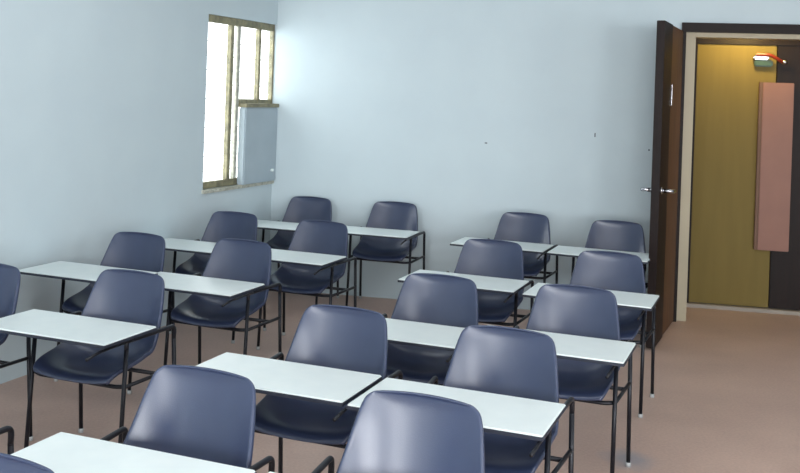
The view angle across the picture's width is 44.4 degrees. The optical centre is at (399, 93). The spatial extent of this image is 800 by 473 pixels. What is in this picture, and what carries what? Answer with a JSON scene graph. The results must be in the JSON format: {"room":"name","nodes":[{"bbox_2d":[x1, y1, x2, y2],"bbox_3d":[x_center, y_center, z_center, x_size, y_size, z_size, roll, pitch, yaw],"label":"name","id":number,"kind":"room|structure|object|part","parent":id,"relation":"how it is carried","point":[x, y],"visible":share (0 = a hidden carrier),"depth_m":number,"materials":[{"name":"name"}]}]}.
{"room":"classroom","nodes":[
{"label":"classroom","id":0,"kind":"room"},
{"bbox_2d":[0,0,277,383],"bbox_3d":[-3.181,0.064,2.696,0.100,2.950,12.800,2,0,21],"label":"wall","id":1,"kind":"structure","parent":0,"point":[103,102],"depth_m":6.01,"materials":[{"name":"paint"}]},
{"bbox_2d":[201,14,278,193],"bbox_3d":[-1.240,0.081,7.599,0.156,1.308,1.055,2,0,21],"label":"window","id":2,"kind":"structure","parent":1,"relation":"in","point":[256,136],"depth_m":7.59,"materials":[{"name":"metal"}]},
{"bbox_3d":[-1.247,0.721,7.593,0.042,0.028,1.055,2,0,21],"label":"sill","id":3,"kind":"part","parent":2,"relation":"part of","materials":[{"name":"stone"}]},
{"bbox_3d":[-1.135,0.411,7.819,0.063,0.600,0.520,2,0,21],"label":"blanking panel","id":4,"kind":"part","parent":2,"relation":"part of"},
{"bbox_2d":[0,291,799,472],"bbox_3d":[0.079,1.704,2.628,11.172,0.100,11.832,2,0,0],"label":"floor","id":5,"kind":"structure","parent":0,"point":[726,399],"depth_m":5.27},
{"bbox_2d":[0,426,13,454],"bbox_3d":[-1.606,1.198,2.906,0.691,0.793,0.646,2,0,21],"label":"chair","id":6,"kind":"object","parent":5,"relation":"on","point":[10,442],"visible":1,"depth_m":3.03,"materials":[{"name":"black metal"}]},
{"bbox_3d":[-1.269,1.054,2.885,0.019,0.065,0.346,2,0,24],"label":"arm rail","id":7,"kind":"part","parent":6,"relation":"part of","materials":[{"name":"black metal"}]},
{"bbox_3d":[-1.207,1.340,3.050,0.018,0.515,0.054,2,0,26],"label":"leg","id":8,"kind":"part","parent":6,"relation":"part of","materials":[{"name":"black metal"}]},
{"bbox_2d":[0,263,32,440],"bbox_3d":[-2.093,1.181,4.334,0.691,0.793,0.646,2,0,21],"label":"chair","id":9,"kind":"object","parent":5,"relation":"on","point":[10,276],"visible":0.83,"depth_m":4.49,"materials":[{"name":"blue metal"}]},
{"bbox_3d":[-1.762,1.204,4.314,0.028,0.016,0.346,2,0,21],"label":"rail","id":10,"kind":"part","parent":9,"relation":"part of","materials":[{"name":"black metal"}]},
{"bbox_3d":[-1.694,1.323,4.478,0.018,0.515,0.054,2,0,26],"label":"leg","id":11,"kind":"part","parent":9,"relation":"part of","materials":[{"name":"black metal"}]},
{"bbox_2d":[0,453,53,472],"bbox_3d":[-1.100,1.216,1.993,0.691,0.793,0.646,2,0,21],"label":"chair","id":12,"kind":"object","parent":5,"relation":"on","point":[8,463],"visible":1,"depth_m":2.23,"materials":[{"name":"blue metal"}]},
{"bbox_2d":[0,269,175,447],"bbox_3d":[-1.401,1.205,4.255,0.691,0.793,0.646,2,0,21],"label":"chair","id":13,"kind":"object","parent":5,"relation":"on","point":[118,326],"visible":0.99,"depth_m":4.29,"materials":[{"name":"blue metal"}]},
{"bbox_3d":[-1.604,1.316,4.251,0.018,0.535,0.049,2,0,27],"label":"leg","id":14,"kind":"part","parent":13,"relation":"part of","materials":[{"name":"black metal"}]},
{"bbox_3d":[-1.541,1.044,4.426,0.019,0.065,0.357,2,0,16],"label":"arm rail","id":15,"kind":"part","parent":13,"relation":"part of","materials":[{"name":"black metal"}]},
{"bbox_3d":[-1.371,1.219,4.174,0.488,0.020,0.037,2,0,21],"label":"cross rail","id":16,"kind":"part","parent":13,"relation":"part of","materials":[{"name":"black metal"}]},
{"bbox_3d":[-1.500,1.330,4.605,0.019,0.515,0.053,2,0,16],"label":"leg","id":17,"kind":"part","parent":13,"relation":"part of","materials":[{"name":"black metal"}]},
{"bbox_3d":[-1.173,1.040,3.978,0.018,0.030,0.292,2,0,23],"label":"support rod","id":18,"kind":"part","parent":13,"relation":"part of","materials":[{"name":"black metal"}]},
{"bbox_3d":[-1.155,1.332,4.075,0.019,0.534,0.049,2,0,16],"label":"leg","id":19,"kind":"part","parent":13,"relation":"part of","materials":[{"name":"black metal"}]},
{"bbox_3d":[-1.082,1.228,4.238,0.016,0.016,0.345,2,0,23],"label":"rail","id":20,"kind":"part","parent":13,"relation":"part of","materials":[{"name":"black metal"}]},
{"bbox_3d":[-1.297,1.220,4.384,0.509,0.018,0.018,2,0,21],"label":"cross rail","id":21,"kind":"part","parent":13,"relation":"part of","materials":[{"name":"black metal"}]},
{"bbox_3d":[-1.076,1.061,4.238,0.019,0.065,0.346,2,0,24],"label":"arm rail","id":22,"kind":"part","parent":13,"relation":"part of","materials":[{"name":"black metal"}]},
{"bbox_3d":[-1.013,1.347,4.403,0.018,0.515,0.054,2,0,26],"label":"leg","id":23,"kind":"part","parent":13,"relation":"part of","materials":[{"name":"black metal"}]},
{"bbox_2d":[19,232,174,394],"bbox_3d":[-1.687,1.195,5.420,0.691,0.793,0.646,2,0,21],"label":"chair","id":24,"kind":"object","parent":5,"relation":"on","point":[139,251],"visible":0.64,"depth_m":5.57,"materials":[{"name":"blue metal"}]},
{"bbox_3d":[-1.879,1.306,5.412,0.018,0.535,0.049,2,0,27],"label":"leg","id":25,"kind":"part","parent":24,"relation":"part of","materials":[{"name":"black metal"}]},
{"bbox_3d":[-1.429,1.322,5.235,0.019,0.534,0.049,2,0,16],"label":"leg","id":26,"kind":"part","parent":24,"relation":"part of","materials":[{"name":"black metal"}]},
{"bbox_3d":[-1.288,1.337,5.564,0.018,0.515,0.054,2,0,26],"label":"leg","id":27,"kind":"part","parent":24,"relation":"part of","materials":[{"name":"black metal"}]},
{"bbox_2d":[11,365,274,472],"bbox_3d":[-0.748,1.228,2.723,0.691,0.793,0.646,2,0,21],"label":"chair","id":28,"kind":"object","parent":5,"relation":"on","point":[187,419],"visible":1,"depth_m":2.93,"materials":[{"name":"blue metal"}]},
{"bbox_3d":[-0.905,1.067,2.901,0.019,0.065,0.357,2,0,16],"label":"arm rail","id":29,"kind":"part","parent":28,"relation":"part of","materials":[{"name":"black metal"}]},
{"bbox_3d":[-0.440,1.083,2.713,0.019,0.065,0.346,2,0,24],"label":"arm rail","id":30,"kind":"part","parent":28,"relation":"part of","materials":[{"name":"black metal"}]},
{"bbox_2d":[165,211,265,343],"bbox_3d":[-1.323,1.208,6.530,0.691,0.793,0.646,2,0,21],"label":"chair","id":31,"kind":"object","parent":5,"relation":"on","point":[222,224],"visible":0.56,"depth_m":6.71,"materials":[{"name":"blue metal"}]},
{"bbox_3d":[-1.514,1.319,6.521,0.018,0.535,0.049,2,0,27],"label":"leg","id":32,"kind":"part","parent":31,"relation":"part of","materials":[{"name":"black metal"}]},
{"bbox_3d":[-0.924,1.350,6.674,0.018,0.515,0.054,2,0,26],"label":"leg","id":33,"kind":"part","parent":31,"relation":"part of","materials":[{"name":"black metal"}]},
{"bbox_2d":[157,239,281,365],"bbox_3d":[-1.076,1.216,5.299,0.699,0.793,0.647,2,0,21],"label":"chair","id":34,"kind":"object","parent":5,"relation":"on","point":[234,283],"visible":0.98,"depth_m":5.38,"materials":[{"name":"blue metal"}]},
{"bbox_3d":[-1.257,1.328,5.286,0.018,0.535,0.049,2,0,27],"label":"leg","id":35,"kind":"part","parent":34,"relation":"part of","materials":[{"name":"black metal"}]},
{"bbox_3d":[-1.153,1.342,5.640,0.019,0.515,0.053,2,0,16],"label":"leg","id":36,"kind":"part","parent":34,"relation":"part of","materials":[{"name":"black metal"}]},
{"bbox_3d":[-1.024,1.231,5.210,0.488,0.020,0.037,2,0,21],"label":"cross rail","id":37,"kind":"part","parent":34,"relation":"part of","materials":[{"name":"black metal"}]},
{"bbox_3d":[-0.826,1.053,5.013,0.018,0.030,0.292,2,0,23],"label":"support rod","id":38,"kind":"part","parent":34,"relation":"part of","materials":[{"name":"black metal"}]},
{"bbox_3d":[-0.807,1.344,5.110,0.019,0.534,0.049,2,0,16],"label":"leg","id":39,"kind":"part","parent":34,"relation":"part of","materials":[{"name":"black metal"}]},
{"bbox_3d":[-0.950,1.232,5.420,0.509,0.018,0.018,2,0,21],"label":"cross rail","id":40,"kind":"part","parent":34,"relation":"part of","materials":[{"name":"black metal"}]},
{"bbox_3d":[-0.735,1.240,5.274,0.016,0.016,0.345,2,0,23],"label":"rail","id":41,"kind":"part","parent":34,"relation":"part of","materials":[{"name":"black metal"}]},
{"bbox_3d":[-0.729,1.073,5.274,0.019,0.065,0.346,2,0,24],"label":"arm rail","id":42,"kind":"part","parent":34,"relation":"part of","materials":[{"name":"black metal"}]},
{"bbox_3d":[-0.666,1.359,5.438,0.018,0.515,0.054,2,0,26],"label":"leg","id":43,"kind":"part","parent":34,"relation":"part of","materials":[{"name":"black metal"}]},
{"bbox_2d":[257,196,338,304],"bbox_3d":[-0.889,1.223,7.646,0.691,0.793,0.646,2,0,19],"label":"chair","id":44,"kind":"object","parent":5,"relation":"on","point":[300,208],"visible":0.47,"depth_m":7.85,"materials":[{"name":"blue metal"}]},
{"bbox_2d":[196,304,402,472],"bbox_3d":[-0.413,1.240,3.667,0.706,0.793,0.647,2,0,21],"label":"chair","id":45,"kind":"object","parent":5,"relation":"on","point":[336,354],"visible":0.76,"depth_m":3.74,"materials":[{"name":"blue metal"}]},
{"bbox_3d":[-0.528,1.080,3.828,0.019,0.065,0.357,2,0,16],"label":"arm rail","id":46,"kind":"part","parent":45,"relation":"part of","materials":[{"name":"black metal"}]},
{"bbox_3d":[-0.487,1.365,4.007,0.019,0.515,0.053,2,0,16],"label":"leg","id":47,"kind":"part","parent":45,"relation":"part of","materials":[{"name":"black metal"}]},
{"bbox_3d":[-0.358,1.254,3.577,0.488,0.020,0.037,2,0,21],"label":"cross rail","id":48,"kind":"part","parent":45,"relation":"part of","materials":[{"name":"black metal"}]},
{"bbox_3d":[-0.160,1.076,3.380,0.018,0.030,0.292,2,0,23],"label":"support rod","id":49,"kind":"part","parent":45,"relation":"part of","materials":[{"name":"black metal"}]},
{"bbox_3d":[-0.063,1.096,3.641,0.019,0.065,0.346,2,0,24],"label":"arm rail","id":50,"kind":"part","parent":45,"relation":"part of","materials":[{"name":"black metal"}]},
{"bbox_2d":[256,220,356,349],"bbox_3d":[-0.690,1.230,6.221,0.691,0.793,0.646,2,0,21],"label":"chair","id":51,"kind":"object","parent":5,"relation":"on","point":[315,258],"visible":0.91,"depth_m":6.35,"materials":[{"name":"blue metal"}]},
{"bbox_3d":[-0.881,1.341,6.213,0.018,0.535,0.049,2,0,27],"label":"leg","id":52,"kind":"part","parent":51,"relation":"part of","materials":[{"name":"black metal"}]},
{"bbox_3d":[-0.777,1.355,6.567,0.019,0.515,0.053,2,0,16],"label":"leg","id":53,"kind":"part","parent":51,"relation":"part of","materials":[{"name":"black metal"}]},
{"bbox_3d":[-0.648,1.244,6.137,0.488,0.020,0.037,2,0,21],"label":"cross rail","id":54,"kind":"part","parent":51,"relation":"part of","materials":[{"name":"black metal"}]},
{"bbox_3d":[-0.451,1.066,5.940,0.018,0.030,0.292,2,0,23],"label":"support rod","id":55,"kind":"part","parent":51,"relation":"part of","materials":[{"name":"black metal"}]},
{"bbox_3d":[-0.432,1.357,6.037,0.019,0.534,0.049,2,0,16],"label":"leg","id":56,"kind":"part","parent":51,"relation":"part of","materials":[{"name":"black metal"}]},
{"bbox_3d":[-0.574,1.246,6.346,0.509,0.018,0.018,2,0,21],"label":"cross rail","id":57,"kind":"part","parent":51,"relation":"part of","materials":[{"name":"black metal"}]},
{"bbox_3d":[-0.359,1.253,6.200,0.016,0.016,0.345,2,0,23],"label":"rail","id":58,"kind":"part","parent":51,"relation":"part of","materials":[{"name":"black metal"}]},
{"bbox_3d":[-0.353,1.086,6.201,0.019,0.065,0.346,2,0,24],"label":"arm rail","id":59,"kind":"part","parent":51,"relation":"part of","materials":[{"name":"black metal"}]},
{"bbox_3d":[-0.291,1.372,6.365,0.018,0.515,0.054,2,0,26],"label":"leg","id":60,"kind":"part","parent":51,"relation":"part of","materials":[{"name":"black metal"}]},
{"bbox_2d":[268,390,484,472],"bbox_3d":[-0.072,1.252,2.532,0.691,0.793,0.646,2,0,21],"label":"chair","id":61,"kind":"object","parent":5,"relation":"on","point":[392,431],"visible":1,"depth_m":2.80,"materials":[{"name":"blue plastic"}]},
{"bbox_3d":[-0.248,1.090,2.718,0.019,0.065,0.357,2,0,16],"label":"arm rail","id":62,"kind":"part","parent":61,"relation":"part of","materials":[{"name":"black metal"}]},
{"bbox_2d":[345,201,425,305],"bbox_3d":[-0.202,1.247,7.491,0.691,0.793,0.646,2,0,17],"label":"chair","id":63,"kind":"object","parent":5,"relation":"on","point":[391,233],"visible":0.98,"depth_m":7.64,"materials":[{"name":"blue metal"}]},
{"bbox_3d":[-0.392,1.358,7.470,0.018,0.535,0.049,2,0,23],"label":"leg","id":64,"kind":"part","parent":63,"relation":"part of","materials":[{"name":"black metal"}]},
{"bbox_3d":[-0.313,1.371,7.830,0.019,0.515,0.053,2,0,13],"label":"leg","id":65,"kind":"part","parent":63,"relation":"part of","materials":[{"name":"black metal"}]},
{"bbox_3d":[-0.154,1.261,7.410,0.488,0.020,0.037,2,0,17],"label":"cross rail","id":66,"kind":"part","parent":63,"relation":"part of","materials":[{"name":"black metal"}]},
{"bbox_3d":[0.069,1.375,7.325,0.019,0.534,0.049,2,0,12],"label":"leg","id":67,"kind":"part","parent":63,"relation":"part of","materials":[{"name":"black metal"}]},
{"bbox_3d":[0.130,1.270,7.493,0.016,0.016,0.345,2,0,19],"label":"rail","id":68,"kind":"part","parent":63,"relation":"part of","materials":[{"name":"black metal"}]},
{"bbox_3d":[0.136,1.103,7.494,0.019,0.065,0.346,2,0,20],"label":"arm rail","id":69,"kind":"part","parent":63,"relation":"part of","materials":[{"name":"black metal"}]},
{"bbox_3d":[0.187,1.389,7.663,0.018,0.515,0.054,2,0,22],"label":"leg","id":70,"kind":"part","parent":63,"relation":"part of","materials":[{"name":"black metal"}]},
{"bbox_2d":[382,273,477,385],"bbox_3d":[0.009,1.254,4.431,0.691,0.793,0.646,2,0,21],"label":"chair","id":71,"kind":"object","parent":5,"relation":"on","point":[431,311],"visible":0.55,"depth_m":4.59,"materials":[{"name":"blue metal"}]},
{"bbox_2d":[346,325,574,472],"bbox_3d":[0.218,1.262,3.401,0.691,0.793,0.646,2,0,21],"label":"chair","id":72,"kind":"object","parent":5,"relation":"on","point":[509,375],"visible":0.72,"depth_m":3.53,"materials":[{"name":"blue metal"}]},
{"bbox_3d":[0.090,1.101,3.568,0.019,0.065,0.357,2,0,16],"label":"arm rail","id":73,"kind":"part","parent":72,"relation":"part of","materials":[{"name":"black metal"}]},
{"bbox_3d":[0.458,1.098,3.120,0.018,0.030,0.292,2,0,23],"label":"support rod","id":74,"kind":"part","parent":72,"relation":"part of","materials":[{"name":"black metal"}]},
{"bbox_3d":[0.476,1.389,3.217,0.019,0.534,0.049,2,0,16],"label":"leg","id":75,"kind":"part","parent":72,"relation":"part of","materials":[{"name":"black metal"}]},
{"bbox_3d":[0.334,1.278,3.526,0.509,0.018,0.018,2,0,21],"label":"cross rail","id":76,"kind":"part","parent":72,"relation":"part of","materials":[{"name":"black metal"}]},
{"bbox_3d":[0.555,1.118,3.381,0.019,0.065,0.346,2,0,24],"label":"arm rail","id":77,"kind":"part","parent":72,"relation":"part of","materials":[{"name":"black metal"}]},
{"bbox_3d":[0.549,1.285,3.381,0.016,0.016,0.345,2,0,23],"label":"rail","id":78,"kind":"part","parent":72,"relation":"part of","materials":[{"name":"black metal"}]},
{"bbox_3d":[0.618,1.404,3.545,0.018,0.515,0.054,2,0,26],"label":"leg","id":79,"kind":"part","parent":72,"relation":"part of","materials":[{"name":"black metal"}]},
{"bbox_2d":[398,239,533,327],"bbox_3d":[0.386,1.268,5.628,0.691,0.793,0.646,2,0,21],"label":"chair","id":80,"kind":"object","parent":5,"relation":"on","point":[496,267],"visible":0.67,"depth_m":5.79,"materials":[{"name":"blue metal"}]},
{"bbox_3d":[0.418,1.281,5.547,0.488,0.020,0.037,2,0,21],"label":"cross rail","id":81,"kind":"part","parent":80,"relation":"part of","materials":[{"name":"black metal"}]},
{"bbox_3d":[0.634,1.394,5.447,0.019,0.534,0.049,2,0,16],"label":"leg","id":82,"kind":"part","parent":80,"relation":"part of","materials":[{"name":"black metal"}]},
{"bbox_3d":[0.492,1.283,5.757,0.509,0.018,0.018,2,0,21],"label":"cross rail","id":83,"kind":"part","parent":80,"relation":"part of","materials":[{"name":"black metal"}]},
{"bbox_3d":[0.707,1.290,5.611,0.016,0.016,0.345,2,0,23],"label":"rail","id":84,"kind":"part","parent":80,"relation":"part of","materials":[{"name":"black metal"}]},
{"bbox_3d":[0.713,1.123,5.611,0.019,0.065,0.346,2,0,24],"label":"arm rail","id":85,"kind":"part","parent":80,"relation":"part of","materials":[{"name":"black metal"}]},
{"bbox_3d":[0.776,1.409,5.776,0.018,0.515,0.054,2,0,26],"label":"leg","id":86,"kind":"part","parent":80,"relation":"part of","materials":[{"name":"black metal"}]},
{"bbox_2d":[450,212,557,283],"bbox_3d":[0.753,1.280,7.068,0.691,0.793,0.646,2,0,21],"label":"chair","id":87,"kind":"object","parent":5,"relation":"on","point":[531,231],"visible":0.63,"depth_m":7.24,"materials":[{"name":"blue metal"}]},
{"bbox_3d":[0.795,1.295,6.984,0.488,0.020,0.037,2,0,21],"label":"cross rail","id":88,"kind":"part","parent":87,"relation":"part of","materials":[{"name":"black metal"}]},
{"bbox_3d":[1.011,1.407,6.884,0.019,0.534,0.049,2,0,16],"label":"leg","id":89,"kind":"part","parent":87,"relation":"part of","materials":[{"name":"black metal"}]},
{"bbox_3d":[1.084,1.304,7.047,0.016,0.016,0.345,2,0,23],"label":"rail","id":90,"kind":"part","parent":87,"relation":"part of","materials":[{"name":"black metal"}]},
{"bbox_3d":[1.153,1.422,7.212,0.018,0.515,0.054,2,0,26],"label":"leg","id":91,"kind":"part","parent":87,"relation":"part of","materials":[{"name":"black metal"}]},
{"bbox_2d":[493,284,636,472],"bbox_3d":[0.666,1.277,4.259,0.691,0.793,0.646,2,0,21],"label":"chair","id":92,"kind":"object","parent":5,"relation":"on","point":[582,322],"visible":0.66,"depth_m":4.40,"materials":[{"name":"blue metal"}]},
{"bbox_3d":[0.675,1.290,4.188,0.488,0.020,0.037,2,0,21],"label":"cross rail","id":93,"kind":"part","parent":92,"relation":"part of","materials":[{"name":"black metal"}]},
{"bbox_3d":[0.873,1.112,3.991,0.018,0.030,0.292,2,0,23],"label":"support rod","id":94,"kind":"part","parent":92,"relation":"part of","materials":[{"name":"black metal"}]},
{"bbox_3d":[0.892,1.403,4.088,0.019,0.534,0.049,2,0,16],"label":"leg","id":95,"kind":"part","parent":92,"relation":"part of","materials":[{"name":"black metal"}]},
{"bbox_3d":[0.750,1.292,4.397,0.509,0.018,0.018,2,0,21],"label":"cross rail","id":96,"kind":"part","parent":92,"relation":"part of","materials":[{"name":"black metal"}]},
{"bbox_3d":[0.965,1.300,4.251,0.016,0.016,0.345,2,0,23],"label":"rail","id":97,"kind":"part","parent":92,"relation":"part of","materials":[{"name":"black metal"}]},
{"bbox_3d":[1.033,1.418,4.416,0.018,0.515,0.054,2,0,26],"label":"leg","id":98,"kind":"part","parent":92,"relation":"part of","materials":[{"name":"black metal"}]},
{"bbox_2d":[522,251,659,417],"bbox_3d":[1.045,1.291,5.311,0.691,0.793,0.646,2,0,21],"label":"chair","id":99,"kind":"object","parent":5,"relation":"on","point":[622,274],"visible":0.59,"depth_m":5.47,"materials":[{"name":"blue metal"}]},
{"bbox_3d":[1.054,1.304,5.239,0.488,0.020,0.037,2,0,21],"label":"cross rail","id":100,"kind":"part","parent":99,"relation":"part of","materials":[{"name":"black metal"}]},
{"bbox_3d":[1.271,1.417,5.140,0.019,0.534,0.049,2,0,16],"label":"leg","id":101,"kind":"part","parent":99,"relation":"part of","materials":[{"name":"black metal"}]},
{"bbox_3d":[1.343,1.313,5.303,0.016,0.016,0.345,2,0,23],"label":"rail","id":102,"kind":"part","parent":99,"relation":"part of","materials":[{"name":"black metal"}]},
{"bbox_3d":[1.412,1.431,5.468,0.018,0.515,0.054,2,0,26],"label":"leg","id":103,"kind":"part","parent":99,"relation":"part of","materials":[{"name":"black metal"}]},
{"bbox_2d":[546,220,649,347],"bbox_3d":[1.394,1.303,6.769,0.691,0.793,0.646,2,0,21],"label":"chair","id":104,"kind":"object","parent":5,"relation":"on","point":[604,235],"visible":0.43,"depth_m":6.99,"materials":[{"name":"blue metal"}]},
{"bbox_3d":[1.184,1.413,6.768,0.018,0.535,0.049,2,0,27],"label":"leg","id":105,"kind":"part","parent":104,"relation":"part of","materials":[{"name":"black metal"}]},
{"bbox_2d":[270,0,799,318],"bbox_3d":[2.206,0.252,7.476,6.600,2.950,0.162,2,0,12],"label":"wall","id":106,"kind":"structure","parent":0,"point":[469,114],"depth_m":7.74,"materials":[{"name":"paint"}]},
{"bbox_2d":[672,22,799,321],"bbox_3d":[2.956,0.624,7.314,1.770,2.260,0.220,2,0,12],"label":"door frame","id":107,"kind":"structure","parent":106,"relation":"in","point":[690,30],"depth_m":7.42,"materials":[{"name":"brown wood"}]},
{"bbox_2d":[640,20,682,347],"bbox_3d":[1.888,0.612,6.954,0.233,2.186,0.937,2,0,24],"label":"door","id":108,"kind":"structure","parent":107,"relation":"attached to","point":[669,38],"depth_m":6.71,"materials":[{"name":"brown wood"}]},
{"bbox_3d":[1.676,0.649,6.651,0.089,0.052,0.137,2,0,24],"label":"lever handle","id":109,"kind":"part","parent":108,"relation":"part of","materials":[{"name":"silver metal"}]},
{"bbox_3d":[1.808,0.654,6.594,0.089,0.052,0.137,2,0,24],"label":"lever handle","id":110,"kind":"part","parent":108,"relation":"part of","materials":[{"name":"silver metal"}]},
{"bbox_3d":[1.906,0.012,6.877,0.010,0.150,0.015,2,0,24],"label":"bolt plate","id":111,"kind":"part","parent":108,"relation":"part of","materials":[{"name":"silver metal"}]},
{"bbox_3d":[3.146,0.285,7.696,3.080,2.950,0.660,2,0,12],"label":"wall","id":112,"kind":"structure","parent":0,"visible":0},
{"bbox_2d":[687,32,799,315],"bbox_3d":[3.108,0.609,7.832,1.930,2.300,0.105,2,0,12],"label":"door","id":113,"kind":"structure","parent":112,"relation":"in","point":[725,272],"depth_m":7.91,"materials":[{"name":"yellow paint"}]},
{"bbox_2d":[753,53,787,66],"bbox_3d":[2.956,-0.266,7.821,0.257,0.109,0.102,2,0,12],"label":"door closer","id":114,"kind":"object","parent":113,"relation":"attached to","point":[761,59],"depth_m":7.83,"materials":[{"name":"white metal"}]},
{"bbox_3d":[2.951,-0.278,7.798,0.224,0.086,0.055,2,0,7],"label":"closer arm","id":115,"kind":"part","parent":114,"relation":"part of","materials":[{"name":"red metal"}]},
{"bbox_3d":[2.986,0.585,7.830,0.260,1.340,0.050,2,0,12],"label":"pink panel","id":116,"kind":"part","parent":113,"relation":"part of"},
{"bbox_2d":[768,45,799,309],"bbox_3d":[3.476,0.684,7.773,0.980,2.105,0.045,2,0,12],"label":"door","id":117,"kind":"structure","parent":112,"relation":"in","point":[784,268],"depth_m":7.82,"materials":[{"name":"brown wood"}]}
]}

